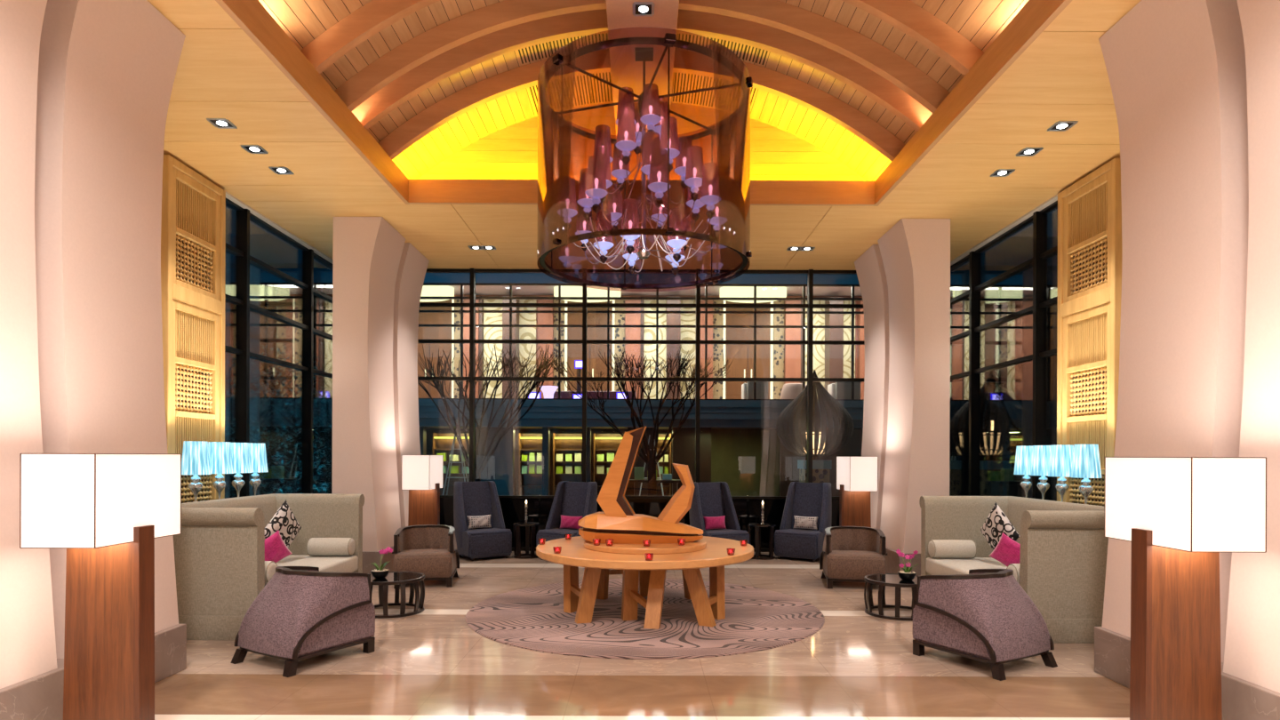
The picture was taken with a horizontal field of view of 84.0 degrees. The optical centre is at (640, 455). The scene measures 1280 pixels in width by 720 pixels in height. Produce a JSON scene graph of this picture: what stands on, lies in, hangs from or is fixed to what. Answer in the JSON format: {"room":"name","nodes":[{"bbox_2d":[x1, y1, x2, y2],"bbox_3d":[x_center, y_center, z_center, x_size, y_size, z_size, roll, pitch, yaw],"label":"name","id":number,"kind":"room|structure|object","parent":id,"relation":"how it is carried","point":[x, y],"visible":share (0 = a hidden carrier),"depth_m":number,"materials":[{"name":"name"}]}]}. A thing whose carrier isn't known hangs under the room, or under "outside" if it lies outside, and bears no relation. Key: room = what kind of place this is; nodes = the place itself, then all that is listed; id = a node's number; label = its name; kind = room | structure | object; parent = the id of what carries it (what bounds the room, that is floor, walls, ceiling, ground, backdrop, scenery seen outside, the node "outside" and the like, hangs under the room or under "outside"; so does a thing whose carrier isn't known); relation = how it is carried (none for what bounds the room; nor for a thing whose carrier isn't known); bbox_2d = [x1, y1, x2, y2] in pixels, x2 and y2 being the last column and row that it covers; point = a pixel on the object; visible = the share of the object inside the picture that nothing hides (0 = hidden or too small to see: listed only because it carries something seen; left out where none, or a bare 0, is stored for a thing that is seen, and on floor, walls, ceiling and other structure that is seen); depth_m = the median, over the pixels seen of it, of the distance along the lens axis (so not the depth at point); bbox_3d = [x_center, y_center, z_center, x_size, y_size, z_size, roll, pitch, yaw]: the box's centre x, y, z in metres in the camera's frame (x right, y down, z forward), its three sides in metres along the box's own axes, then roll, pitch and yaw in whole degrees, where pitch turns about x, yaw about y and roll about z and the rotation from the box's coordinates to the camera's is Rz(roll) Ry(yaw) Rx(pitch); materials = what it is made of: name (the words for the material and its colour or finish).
{"room":"hotel lobby","nodes":[
{"label":"hotel lobby","id":0,"kind":"room"},
{"bbox_2d":[0,0,186,719],"bbox_3d":[-3.605,-0.750,4.145,0.645,4.575,2.014,0,0,0],"label":"column","id":1,"kind":"structure","parent":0,"point":[86,85],"depth_m":4.30,"materials":[{"name":"white paint"}]},
{"bbox_2d":[208,373,208,500],"bbox_3d":[-4.992,-0.757,1.050,0.150,4.580,14.100,0,0,0],"label":"wall","id":2,"kind":"structure","parent":0,"point":[208,373],"depth_m":8.09,"materials":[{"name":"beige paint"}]},
{"bbox_2d":[224,191,332,498],"bbox_3d":[-4.862,-0.756,9.848,0.170,4.580,3.503,0,0,0],"label":"window","id":3,"kind":"structure","parent":2,"relation":"in","point":[278,300],"depth_m":9.63,"materials":[{"name":"metal"}]},
{"bbox_2d":[332,216,429,573],"bbox_3d":[-3.605,-0.750,10.040,0.645,4.575,2.044,0,0,0],"label":"column","id":4,"kind":"structure","parent":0,"point":[378,276],"depth_m":9.13,"materials":[{"name":"white paint"}]},
{"bbox_2d":[416,101,865,180],"bbox_3d":[0.013,-3.870,9.035,6.609,1.476,0.030,0,0,0],"label":"wall","id":5,"kind":"structure","parent":0,"point":[510,152],"depth_m":9.02,"materials":[{"name":"paint"}]},
{"bbox_2d":[154,551,1129,719],"bbox_3d":[-0.005,1.610,2.825,12.000,0.120,17.650,0,0,0],"label":"floor","id":6,"kind":"structure","parent":0,"point":[429,664],"depth_m":4.95,"materials":[{"name":"stone"}]},
{"bbox_2d":[19,453,181,719],"bbox_3d":[-2.857,0.763,3.820,0.416,1.554,0.654,0,0,0],"label":"floor lamp","id":7,"kind":"object","parent":6,"relation":"on","point":[108,511],"visible":1,"depth_m":3.77,"materials":[{"name":"white"}]},
{"bbox_2d":[160,154,225,503],"bbox_3d":[-4.813,-0.741,7.600,0.170,4.550,0.980,0,0,0],"label":"lattice screen","id":8,"kind":"object","parent":6,"relation":"on","point":[193,227],"visible":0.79,"depth_m":7.59,"materials":[{"name":"brown wood"}]},
{"bbox_2d":[172,493,364,639],"bbox_3d":[-3.738,0.985,7.060,1.090,1.105,2.359,0,0,0],"label":"sofa","id":9,"kind":"object","parent":6,"relation":"on","point":[219,549],"visible":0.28,"depth_m":5.94,"materials":[{"name":"beige fabric"}]},
{"bbox_2d":[264,560,277,583],"bbox_3d":[-3.433,1.014,6.180,0.484,0.206,0.206,0,0,0],"label":"bolster cushion","id":10,"kind":"object","parent":9,"relation":"on","point":[270,566],"visible":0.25,"depth_m":6.13,"materials":[{"name":"fabric"}]},
{"bbox_2d":[264,530,292,562],"bbox_3d":[-3.602,0.923,6.929,0.405,0.403,0.152,0,0,-40],"label":"throw cushion","id":11,"kind":"object","parent":9,"relation":"on","point":[276,549],"visible":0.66,"depth_m":6.90,"materials":[{"name":"fabric"}]},
{"bbox_2d":[264,499,301,547],"bbox_3d":[-3.793,0.785,7.520,0.171,0.660,0.663,0,0,13],"label":"throw cushion","id":12,"kind":"object","parent":9,"relation":"on","point":[284,521],"visible":0.71,"depth_m":7.46,"materials":[{"name":"fabric"}]},
{"bbox_2d":[264,554,358,585],"bbox_3d":[-3.664,1.208,7.060,0.940,0.180,1.990,0,0,0],"label":"seat cushion","id":13,"kind":"object","parent":9,"relation":"on","point":[349,564],"depth_m":7.62,"materials":[{"name":"fabric"}]},
{"bbox_2d":[306,537,355,556],"bbox_3d":[-3.453,1.014,7.930,0.484,0.206,0.206,0,0,0],"label":"bolster cushion","id":14,"kind":"object","parent":9,"relation":"on","point":[321,547],"visible":1,"depth_m":7.85,"materials":[{"name":"fabric"}]},
{"bbox_2d":[230,566,375,677],"bbox_3d":[-2.564,1.198,5.455,0.721,0.687,0.767,0,0,30],"label":"armchair","id":15,"kind":"object","parent":6,"relation":"on","point":[302,612],"visible":1,"depth_m":5.25,"materials":[{"name":"fabric"}]},
{"bbox_2d":[370,571,424,618],"bbox_3d":[-2.475,1.368,7.060,0.639,0.347,0.639,0,0,0],"label":"coffee table","id":16,"kind":"object","parent":6,"relation":"on","point":[399,580],"visible":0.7,"depth_m":6.95,"materials":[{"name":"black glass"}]},
{"bbox_2d":[370,568,389,578],"bbox_3d":[-2.564,1.161,6.990,0.172,0.075,0.172,0,0,0],"label":"bowl","id":17,"kind":"object","parent":16,"relation":"on","point":[378,573],"depth_m":6.94,"materials":[{"name":"black ceramic"}]},
{"bbox_2d":[370,546,392,578],"bbox_3d":[-2.544,1.044,6.987,0.210,0.310,0.178,0,0,0],"label":"potted plant","id":18,"kind":"object","parent":16,"relation":"on","point":[380,572],"visible":1,"depth_m":6.96,"materials":[{"name":"black ceramic"}]},
{"bbox_2d":[401,455,443,526],"bbox_3d":[-2.993,0.763,9.800,0.416,1.554,0.654,0,0,0],"label":"floor lamp","id":19,"kind":"object","parent":6,"relation":"on","point":[422,476],"visible":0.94,"depth_m":9.75,"materials":[{"name":"white"}]},
{"bbox_2d":[392,524,459,588],"bbox_3d":[-2.606,1.198,8.671,0.720,0.687,0.767,0,0,-10],"label":"armchair","id":20,"kind":"object","parent":6,"relation":"on","point":[431,550],"visible":1,"depth_m":8.42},
{"bbox_2d":[453,480,511,560],"bbox_3d":[-2.431,0.969,10.853,0.696,1.145,0.748,0,0,-36],"label":"chair","id":21,"kind":"object","parent":6,"relation":"on","point":[469,498],"visible":0.95,"depth_m":10.78,"materials":[{"name":"blue fabric"}]},
{"bbox_2d":[466,514,491,529],"bbox_3d":[-2.478,1.012,10.919,0.401,0.207,0.123,0,0,-37],"label":"lumbar pillow","id":22,"kind":"object","parent":21,"relation":"on","point":[475,522],"visible":1,"depth_m":10.87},
{"bbox_2d":[512,521,540,559],"bbox_3d":[-1.749,1.286,10.880,0.420,0.515,0.420,0,0,-23],"label":"side table","id":23,"kind":"object","parent":6,"relation":"on","point":[516,525],"visible":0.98,"depth_m":10.75,"materials":[{"name":"black wood"}]},
{"bbox_2d":[536,480,597,559],"bbox_3d":[-1.105,0.974,10.819,0.696,1.145,0.748,0,0,26],"label":"chair","id":24,"kind":"object","parent":6,"relation":"on","point":[571,499],"visible":0.52,"depth_m":10.98,"materials":[{"name":"blue fabric"}]},
{"bbox_2d":[559,515,582,528],"bbox_3d":[-1.071,1.016,10.890,0.401,0.207,0.127,0,0,31],"label":"lumbar pillow","id":25,"kind":"object","parent":24,"relation":"on","point":[566,522],"visible":0.92,"depth_m":10.84,"materials":[{"name":"fabric"}]},
{"bbox_2d":[417,268,864,551],"bbox_3d":[0.003,-0.740,11.565,9.840,4.580,0.130,0,0,0],"label":"window","id":26,"kind":"structure","parent":6,"relation":"on","point":[748,508],"depth_m":11.54,"materials":[{"name":"metal"}]},
{"bbox_2d":[465,578,824,659],"bbox_3d":[0.040,1.542,7.165,3.510,0.016,3.510,0,0,0],"label":"round rug","id":27,"kind":"object","parent":6,"relation":"on","point":[532,618],"visible":0.89,"depth_m":6.46,"materials":[{"name":"carpet"}]},
{"bbox_2d":[536,536,753,629],"bbox_3d":[0.041,1.217,7.165,2.170,0.634,2.170,0,0,0],"label":"round table","id":28,"kind":"object","parent":27,"relation":"on","point":[650,576],"visible":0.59,"depth_m":6.56,"materials":[{"name":"brown wood"}]},
{"bbox_2d":[584,539,706,554],"bbox_3d":[0.042,0.874,7.100,1.220,0.052,1.219,0,0,0],"label":"disc","id":29,"kind":"object","parent":28,"relation":"on","point":[664,548],"visible":0.5,"depth_m":6.62,"materials":[{"name":"brown wood"}]},
{"bbox_2d":[578,426,703,543],"bbox_3d":[0.001,0.273,7.080,1.237,1.149,0.590,0,0,0],"label":"wooden sculpture","id":30,"kind":"object","parent":29,"relation":"on","point":[618,522],"visible":0.99,"depth_m":6.93,"materials":[{"name":"brown wood"}]},
{"bbox_2d":[688,481,749,543],"bbox_3d":[1.168,0.981,10.819,0.696,1.145,0.748,0,0,-26],"label":"chair","id":31,"kind":"object","parent":6,"relation":"on","point":[708,499],"visible":0.43,"depth_m":10.96,"materials":[{"name":"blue fabric"}]},
{"bbox_2d":[703,515,726,529],"bbox_3d":[1.133,1.024,10.892,0.400,0.207,0.123,0,0,-26],"label":"lumbar pillow","id":32,"kind":"object","parent":31,"relation":"on","point":[710,522],"visible":0.98,"depth_m":10.84,"materials":[{"name":"fabric"}]},
{"bbox_2d":[747,522,775,559],"bbox_3d":[1.846,1.298,10.860,0.420,0.515,0.420,0,0,-23],"label":"side table","id":33,"kind":"object","parent":6,"relation":"on","point":[757,526],"visible":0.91,"depth_m":10.71,"materials":[{"name":"black wood"}]},
{"bbox_2d":[774,481,831,561],"bbox_3d":[2.492,0.986,10.874,0.696,1.145,0.748,0,0,33],"label":"chair","id":34,"kind":"object","parent":6,"relation":"on","point":[803,499],"visible":0.86,"depth_m":10.83,"materials":[{"name":"blue fabric"}]},
{"bbox_2d":[792,515,818,530],"bbox_3d":[2.537,1.028,10.942,0.400,0.207,0.122,0,0,33],"label":"lumbar pillow","id":35,"kind":"object","parent":34,"relation":"on","point":[810,523],"visible":1,"depth_m":10.89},
{"bbox_2d":[819,526,887,588],"bbox_3d":[2.577,1.215,8.671,0.721,0.687,0.767,0,0,10],"label":"armchair","id":36,"kind":"object","parent":6,"relation":"on","point":[849,553],"visible":0.97,"depth_m":8.41,"materials":[{"name":"fabric"}]},
{"bbox_2d":[836,456,877,527],"bbox_3d":[2.957,0.783,9.800,0.416,1.554,0.654,0,0,0],"label":"floor lamp","id":37,"kind":"object","parent":6,"relation":"on","point":[856,476],"visible":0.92,"depth_m":9.74,"materials":[{"name":"white"}]},
{"bbox_2d":[864,573,917,620],"bbox_3d":[2.545,1.385,7.040,0.639,0.347,0.639,0,0,0],"label":"coffee table","id":38,"kind":"object","parent":6,"relation":"on","point":[883,580],"visible":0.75,"depth_m":6.88,"materials":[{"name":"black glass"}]},
{"bbox_2d":[896,548,918,580],"bbox_3d":[2.619,1.063,6.982,0.179,0.306,0.184,0,0,44],"label":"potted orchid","id":39,"kind":"object","parent":38,"relation":"on","point":[907,574],"visible":1,"depth_m":6.96,"materials":[{"name":"plant"}]},
{"bbox_2d":[912,568,1057,680],"bbox_3d":[2.602,1.215,5.430,0.720,0.687,0.767,0,0,-30],"label":"armchair","id":40,"kind":"object","parent":6,"relation":"on","point":[983,615],"visible":1,"depth_m":5.23,"materials":[{"name":"fabric"}]},
{"bbox_2d":[919,496,1108,643],"bbox_3d":[3.757,1.010,7.050,1.090,1.105,2.359,0,0,0],"label":"sofa","id":41,"kind":"object","parent":6,"relation":"on","point":[1064,545],"visible":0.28,"depth_m":5.93,"materials":[{"name":"beige fabric"}]},
{"bbox_2d":[928,539,976,558],"bbox_3d":[3.467,1.036,7.920,0.484,0.206,0.206,0,0,0],"label":"bolster cushion","id":42,"kind":"object","parent":41,"relation":"on","point":[937,548],"visible":1,"depth_m":7.84,"materials":[{"name":"fabric"}]},
{"bbox_2d":[925,557,1007,575],"bbox_3d":[3.681,1.232,7.050,0.940,0.180,1.990,0,0,0],"label":"seat cushion","id":43,"kind":"object","parent":41,"relation":"on","point":[933,566],"depth_m":7.59,"materials":[{"name":"fabric"}]},
{"bbox_2d":[979,502,1020,550],"bbox_3d":[3.786,0.811,7.520,0.171,0.660,0.662,0,0,-14],"label":"throw cushion","id":44,"kind":"object","parent":41,"relation":"on","point":[996,523],"visible":0.7,"depth_m":7.46,"materials":[{"name":"fabric"}]},
{"bbox_2d":[988,532,1020,566],"bbox_3d":[3.597,0.947,6.930,0.402,0.403,0.154,0,0,38],"label":"throw cushion","id":45,"kind":"object","parent":41,"relation":"on","point":[1007,551],"visible":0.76,"depth_m":6.89,"materials":[{"name":"fabric"}]},
{"bbox_2d":[1006,563,1019,583],"bbox_3d":[3.447,1.036,6.170,0.484,0.206,0.206,0,0,0],"label":"bolster cushion","id":46,"kind":"object","parent":41,"relation":"on","point":[1015,567],"visible":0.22,"depth_m":6.11,"materials":[{"name":"fabric"}]},
{"bbox_2d":[1056,158,1122,506],"bbox_3d":[4.817,-0.709,7.600,0.170,4.550,0.980,0,0,0],"label":"lattice screen","id":47,"kind":"object","parent":6,"relation":"on","point":[1090,210],"visible":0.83,"depth_m":7.58,"materials":[{"name":"brown wood"}]},
{"bbox_2d":[1104,456,1266,719],"bbox_3d":[2.877,0.782,3.820,0.416,1.554,0.654,0,0,0],"label":"floor lamp","id":48,"kind":"object","parent":6,"relation":"on","point":[1178,515],"visible":1,"depth_m":3.77,"materials":[{"name":"white"}]},
{"bbox_3d":[-4.473,1.045,7.600,0.320,0.980,1.500,0,0,0],"label":"console table","id":49,"kind":"object","parent":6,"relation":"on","visible":0},
{"bbox_2d":[181,440,210,501],"bbox_3d":[-4.421,0.205,7.060,0.261,0.700,0.261,0,0,0],"label":"table lamp","id":50,"kind":"object","parent":49,"relation":"on","point":[196,460],"visible":0.88,"depth_m":6.98,"materials":[{"name":"fabric"}]},
{"bbox_2d":[208,441,233,499],"bbox_3d":[-4.421,0.205,7.460,0.261,0.700,0.261,0,0,0],"label":"table lamp","id":51,"kind":"object","parent":49,"relation":"on","point":[220,452],"visible":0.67,"depth_m":7.39,"materials":[{"name":"fabric"}]},
{"bbox_2d":[231,442,251,496],"bbox_3d":[-4.421,0.205,7.810,0.261,0.700,0.261,0,0,0],"label":"table lamp","id":52,"kind":"object","parent":49,"relation":"on","point":[241,457],"visible":0.71,"depth_m":7.75,"materials":[{"name":"fabric"}]},
{"bbox_2d":[248,443,268,495],"bbox_3d":[-4.421,0.205,8.150,0.261,0.700,0.261,0,0,0],"label":"table lamp","id":53,"kind":"object","parent":49,"relation":"on","point":[258,453],"visible":0.72,"depth_m":8.09,"materials":[{"name":"fabric"}]},
{"bbox_3d":[4.466,1.075,7.600,0.320,0.980,1.500,0,0,0],"label":"console table","id":54,"kind":"object","parent":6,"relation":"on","visible":0},
{"bbox_2d":[1013,446,1032,497],"bbox_3d":[4.419,0.235,8.150,0.261,0.700,0.261,0,0,0],"label":"table lamp","id":55,"kind":"object","parent":54,"relation":"on","point":[1023,456],"visible":0.64,"depth_m":8.09,"materials":[{"name":"fabric"}]},
{"bbox_2d":[1029,445,1050,499],"bbox_3d":[4.419,0.235,7.810,0.261,0.700,0.261,0,0,0],"label":"table lamp","id":56,"kind":"object","parent":54,"relation":"on","point":[1040,460],"visible":0.7,"depth_m":7.75,"materials":[{"name":"fabric"}]},
{"bbox_2d":[1048,444,1073,501],"bbox_3d":[4.419,0.235,7.460,0.261,0.700,0.261,0,0,0],"label":"table lamp","id":57,"kind":"object","parent":54,"relation":"on","point":[1060,455],"visible":0.73,"depth_m":7.38,"materials":[{"name":"fabric"}]},
{"bbox_2d":[1071,444,1101,503],"bbox_3d":[4.419,0.235,7.060,0.261,0.700,0.261,0,0,0],"label":"table lamp","id":58,"kind":"object","parent":54,"relation":"on","point":[1085,462],"visible":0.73,"depth_m":6.98,"materials":[{"name":"fabric"}]},
{"bbox_2d":[605,0,679,137],"bbox_3d":[0.014,-4.170,5.105,0.650,0.280,7.810,0,0,0],"label":"ceiling","id":59,"kind":"structure","parent":0,"point":[627,73],"depth_m":7.19,"materials":[{"name":"wood"}]},
{"bbox_2d":[632,1,654,15],"bbox_3d":[0.023,-4.024,6.410,0.194,0.012,0.194,0,0,0],"label":"recessed light","id":60,"kind":"object","parent":59,"relation":"in","point":[639,8],"visible":1,"depth_m":6.40,"materials":[{"name":"metal"}]},
{"bbox_2d":[536,26,752,289],"bbox_3d":[0.030,-2.946,7.100,2.113,2.166,2.100,0,0,32],"label":"chandelier","id":61,"kind":"object","parent":59,"relation":"hanging from","point":[732,82],"visible":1,"depth_m":6.61,"materials":[{"name":"glass"}]},
{"bbox_2d":[258,0,1028,180],"bbox_3d":[0.013,-3.823,5.110,6.739,1.475,8.060,0,0,0],"label":"vault","id":62,"kind":"object","parent":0,"point":[980,22],"visible":0.36,"depth_m":7.64,"materials":[{"name":"wood"}]},
{"bbox_2d":[334,0,950,113],"bbox_3d":[0.013,-3.824,6.775,6.175,1.347,0.090,0,0,0],"label":"ceiling beam","id":63,"kind":"structure","parent":62,"relation":"attached to","point":[447,36],"depth_m":6.73,"materials":[{"name":"brown wood"}]},
{"bbox_2d":[352,8,932,131],"bbox_3d":[0.013,-3.824,7.165,6.175,1.347,0.090,0,0,0],"label":"ceiling beam","id":64,"kind":"structure","parent":62,"relation":"attached to","point":[464,56],"depth_m":7.12,"materials":[{"name":"brown wood"}]},
{"bbox_2d":[378,49,905,161],"bbox_3d":[0.013,-3.824,7.895,6.175,1.347,0.090,0,0,0],"label":"ceiling beam","id":65,"kind":"structure","parent":62,"relation":"attached to","point":[794,90],"depth_m":7.85,"materials":[{"name":"brown wood"}]},
{"bbox_2d":[300,0,983,76],"bbox_3d":[0.013,-3.824,6.105,6.175,1.347,0.090,0,0,0],"label":"ceiling beam","id":66,"kind":"structure","parent":62,"relation":"attached to","point":[375,16],"depth_m":6.06,"materials":[{"name":"brown wood"}]},
{"bbox_2d":[147,0,1141,270],"bbox_3d":[0.011,-3.159,2.820,9.940,0.282,17.640,0,0,0],"label":"ceiling","id":67,"kind":"structure","parent":0,"point":[236,64],"depth_m":7.46,"materials":[{"name":"brown wood"}]},
{"bbox_2d":[206,118,237,128],"bbox_3d":[-3.830,-3.037,6.500,0.194,0.012,0.194,0,0,0],"label":"recessed light","id":68,"kind":"object","parent":67,"relation":"in","point":[220,123],"visible":1,"depth_m":6.49,"materials":[{"name":"metal"}]},
{"bbox_2d":[240,144,268,153],"bbox_3d":[-3.830,-3.037,7.050,0.194,0.012,0.194,0,0,0],"label":"recessed light","id":69,"kind":"object","parent":67,"relation":"in","point":[250,148],"visible":1,"depth_m":7.04,"materials":[{"name":"metal"}]},
{"bbox_2d":[269,167,293,174],"bbox_3d":[-3.830,-3.037,7.575,0.194,0.012,0.194,0,0,0],"label":"recessed light","id":70,"kind":"object","parent":67,"relation":"in","point":[276,170],"visible":1,"depth_m":7.56,"materials":[{"name":"metal"}]},
{"bbox_2d":[468,245,496,249],"bbox_3d":[-2.310,-3.031,10.360,0.384,0.012,0.194,0,0,0],"label":"recessed light","id":71,"kind":"object","parent":67,"relation":"in","point":[472,247],"visible":1,"depth_m":10.34,"materials":[{"name":"metal"}]},
{"bbox_2d":[786,246,815,250],"bbox_3d":[2.330,-3.016,10.360,0.384,0.012,0.194,0,0,0],"label":"recessed light","id":72,"kind":"object","parent":67,"relation":"in","point":[791,248],"visible":1,"depth_m":10.34,"materials":[{"name":"metal"}]},
{"bbox_2d":[990,168,1015,176],"bbox_3d":[3.850,-3.011,7.575,0.194,0.012,0.194,0,0,0],"label":"recessed light","id":73,"kind":"object","parent":67,"relation":"in","point":[1000,172],"visible":1,"depth_m":7.56,"materials":[{"name":"metal"}]},
{"bbox_2d":[1015,147,1043,156],"bbox_3d":[3.850,-3.011,7.050,0.194,0.012,0.194,0,0,0],"label":"recessed light","id":74,"kind":"object","parent":67,"relation":"in","point":[1027,151],"visible":1,"depth_m":7.04,"materials":[{"name":"metal"}]},
{"bbox_2d":[1047,120,1078,131],"bbox_3d":[3.850,-3.011,6.500,0.194,0.012,0.194,0,0,0],"label":"recessed light","id":75,"kind":"object","parent":67,"relation":"in","point":[1060,125],"visible":1,"depth_m":6.49,"materials":[{"name":"metal"}]},
{"bbox_2d":[711,429,779,495],"bbox_3d":[3.416,0.341,23.750,2.391,2.480,0.100,0,0,0],"label":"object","id":76,"kind":"object","parent":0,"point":[748,460],"depth_m":23.70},
{"bbox_2d":[854,218,950,575],"bbox_3d":[3.610,-0.726,10.040,0.645,4.575,2.044,0,0,0],"label":"column","id":77,"kind":"structure","parent":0,"point":[904,278],"depth_m":9.16,"materials":[{"name":"white paint"}]},
{"bbox_2d":[897,570,916,580],"bbox_3d":[2.611,1.179,6.980,0.172,0.075,0.172,0,0,0],"label":"bowl","id":78,"kind":"object","parent":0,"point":[905,575],"depth_m":6.93,"materials":[{"name":"black ceramic"}]},
{"bbox_2d":[1072,256,1074,503],"bbox_3d":[4.997,-0.723,1.050,0.150,4.580,14.100,0,0,0],"label":"wall","id":79,"kind":"structure","parent":0,"point":[1074,257],"depth_m":8.09,"materials":[{"name":"beige paint"}]},
{"bbox_2d":[949,192,1060,501],"bbox_3d":[4.867,-0.724,9.848,0.170,4.580,3.503,0,0,0],"label":"window","id":80,"kind":"structure","parent":79,"relation":"in","point":[1004,293],"depth_m":9.63,"materials":[{"name":"metal"}]},
{"bbox_2d":[1094,0,1279,719],"bbox_3d":[3.610,-0.726,4.145,0.645,4.575,2.014,0,0,0],"label":"column","id":81,"kind":"structure","parent":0,"point":[1195,84],"depth_m":4.35,"materials":[{"name":"white paint"}]},
{"label":"outside","id":82,"kind":"structure","parent":0,"visible":0},
{"bbox_3d":[-0.005,1.630,22.830,60.000,0.120,22.340,0,0,0],"label":"court","id":83,"kind":"object","parent":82,"visible":0},
{"bbox_2d":[432,432,469,495],"bbox_3d":[-6.133,0.400,23.450,1.350,2.300,0.400,0,0,0],"label":"display shelf","id":84,"kind":"object","parent":83,"relation":"on","point":[442,443],"visible":0.24,"depth_m":23.62,"materials":[{"name":"brown wood"}]},
{"bbox_2d":[448,465,459,473],"bbox_3d":[-6.133,0.444,23.380,0.292,0.250,0.180,0,0,0],"label":"gift box","id":85,"kind":"object","parent":84,"relation":"on","point":[455,469],"visible":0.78,"depth_m":23.29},
{"bbox_2d":[442,434,468,495],"bbox_3d":[-5.513,0.452,21.300,0.871,2.207,0.536,0,0,0],"label":"display stand","id":86,"kind":"object","parent":83,"relation":"on","point":[454,437],"visible":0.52,"depth_m":21.21,"materials":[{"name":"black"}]},
{"bbox_2d":[417,343,564,481],"bbox_3d":[-3.288,-0.486,15.123,3.929,4.098,1.846,0,0,20],"label":"bare tree","id":87,"kind":"object","parent":83,"relation":"on","point":[478,468],"visible":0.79,"depth_m":15.08,"materials":[{"name":"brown plant"}]},
{"bbox_2d":[518,432,542,495],"bbox_3d":[-3.573,0.408,23.450,0.844,2.300,0.400,0,0,0],"label":"display shelf","id":88,"kind":"object","parent":83,"relation":"on","point":[528,484],"visible":0.49,"depth_m":23.62,"materials":[{"name":"brown wood"}]},
{"bbox_2d":[552,433,582,495],"bbox_3d":[-2.364,0.412,23.450,1.012,2.300,0.400,0,0,0],"label":"display shelf","id":89,"kind":"object","parent":83,"relation":"on","point":[563,444],"visible":0.48,"depth_m":23.62,"materials":[{"name":"brown wood"}]},
{"bbox_2d":[593,433,623,495],"bbox_3d":[-1.000,0.417,23.450,1.097,2.300,0.400,0,0,0],"label":"display shelf","id":90,"kind":"object","parent":83,"relation":"on","point":[604,444],"visible":0.4,"depth_m":23.62,"materials":[{"name":"brown wood"}]},
{"bbox_2d":[596,464,604,473],"bbox_3d":[-1.332,0.443,23.380,0.233,0.283,0.180,0,0,0],"label":"gift box","id":91,"kind":"object","parent":90,"relation":"on","point":[600,468],"visible":1,"depth_m":23.29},
{"bbox_2d":[542,344,732,495],"bbox_3d":[0.053,-0.491,16.868,4.638,4.130,2.350,0,0,-25],"label":"bare tree","id":92,"kind":"object","parent":83,"relation":"on","point":[650,458],"visible":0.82,"depth_m":16.57,"materials":[{"name":"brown plant"}]},
{"bbox_2d":[417,272,864,495],"bbox_3d":[1.960,-2.233,22.400,44.531,7.620,5.800,0,0,0],"label":"building","id":93,"kind":"structure","parent":83,"relation":"on","point":[740,446],"depth_m":23.70,"materials":[{"name":"white paint"}]},
{"bbox_2d":[539,385,558,398],"bbox_3d":[-2.698,-1.809,20.800,0.540,0.440,0.540,0,0,0],"label":"planter","id":94,"kind":"object","parent":93,"relation":"on","point":[548,391],"visible":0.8,"depth_m":20.65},
{"bbox_2d":[574,360,582,393],"bbox_3d":[-1.813,-2.195,20.819,0.260,1.218,0.062,0,0,0],"label":"screen","id":95,"kind":"object","parent":93,"relation":"on","point":[578,364],"visible":0.62,"depth_m":20.80,"materials":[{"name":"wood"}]},
{"bbox_2d":[553,391,636,398],"bbox_3d":[-1.452,-1.795,22.200,2.600,0.420,0.600,0,0,0],"label":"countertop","id":96,"kind":"structure","parent":93,"relation":"on","point":[564,394],"depth_m":21.90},
{"bbox_2d":[741,381,767,399],"bbox_3d":[3.380,-1.954,21.125,0.709,0.670,0.650,0,0,0],"label":"lounge chair","id":97,"kind":"object","parent":93,"relation":"on","point":[762,387],"visible":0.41,"depth_m":20.80,"materials":[{"name":"grey fabric"}]},
{"bbox_2d":[780,383,806,399],"bbox_3d":[4.547,-1.845,21.000,0.900,0.560,0.900,0,0,0],"label":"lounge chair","id":98,"kind":"object","parent":93,"relation":"on","point":[789,390],"visible":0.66,"depth_m":20.67,"materials":[{"name":"fabric"}]},
{"bbox_2d":[827,381,860,399],"bbox_3d":[6.031,-1.945,21.125,0.814,0.670,0.650,0,0,0],"label":"lounge chair","id":99,"kind":"object","parent":93,"relation":"on","point":[839,389],"visible":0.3,"depth_m":20.80,"materials":[{"name":"grey fabric"}]},
{"bbox_2d":[639,434,663,495],"bbox_3d":[0.318,0.471,21.300,0.871,2.207,0.536,0,0,0],"label":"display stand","id":100,"kind":"object","parent":83,"relation":"on","point":[660,477],"visible":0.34,"depth_m":21.16,"materials":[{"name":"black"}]},
{"bbox_2d":[624,479,682,495],"bbox_3d":[0.404,1.106,19.200,1.900,0.930,0.700,0,0,0],"label":"display table","id":101,"kind":"object","parent":83,"relation":"on","point":[630,489],"visible":0.17,"depth_m":18.92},
{"bbox_2d":[634,466,644,479],"bbox_3d":[-0.044,0.469,19.200,0.260,0.340,0.200,0,0,0],"label":"gift box","id":102,"kind":"object","parent":101,"relation":"on","point":[639,471],"visible":1,"depth_m":19.10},
{"bbox_2d":[656,433,671,495],"bbox_3d":[0.744,0.422,23.450,0.478,2.300,0.400,0,0,0],"label":"display shelf","id":103,"kind":"object","parent":83,"relation":"on","point":[667,486],"visible":0.55,"depth_m":23.62,"materials":[{"name":"brown wood"}]},
{"bbox_2d":[797,456,831,482],"bbox_3d":[3.410,0.787,14.000,0.540,1.590,0.540,0,0,0],"label":"pedestal","id":104,"kind":"object","parent":83,"relation":"on","point":[820,468],"visible":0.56,"depth_m":13.76,"materials":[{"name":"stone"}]},
{"bbox_2d":[776,369,853,455],"bbox_3d":[3.415,-0.849,14.000,1.481,1.680,1.481,0,0,0],"label":"lantern","id":105,"kind":"object","parent":104,"relation":"on","point":[791,430],"visible":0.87,"depth_m":13.57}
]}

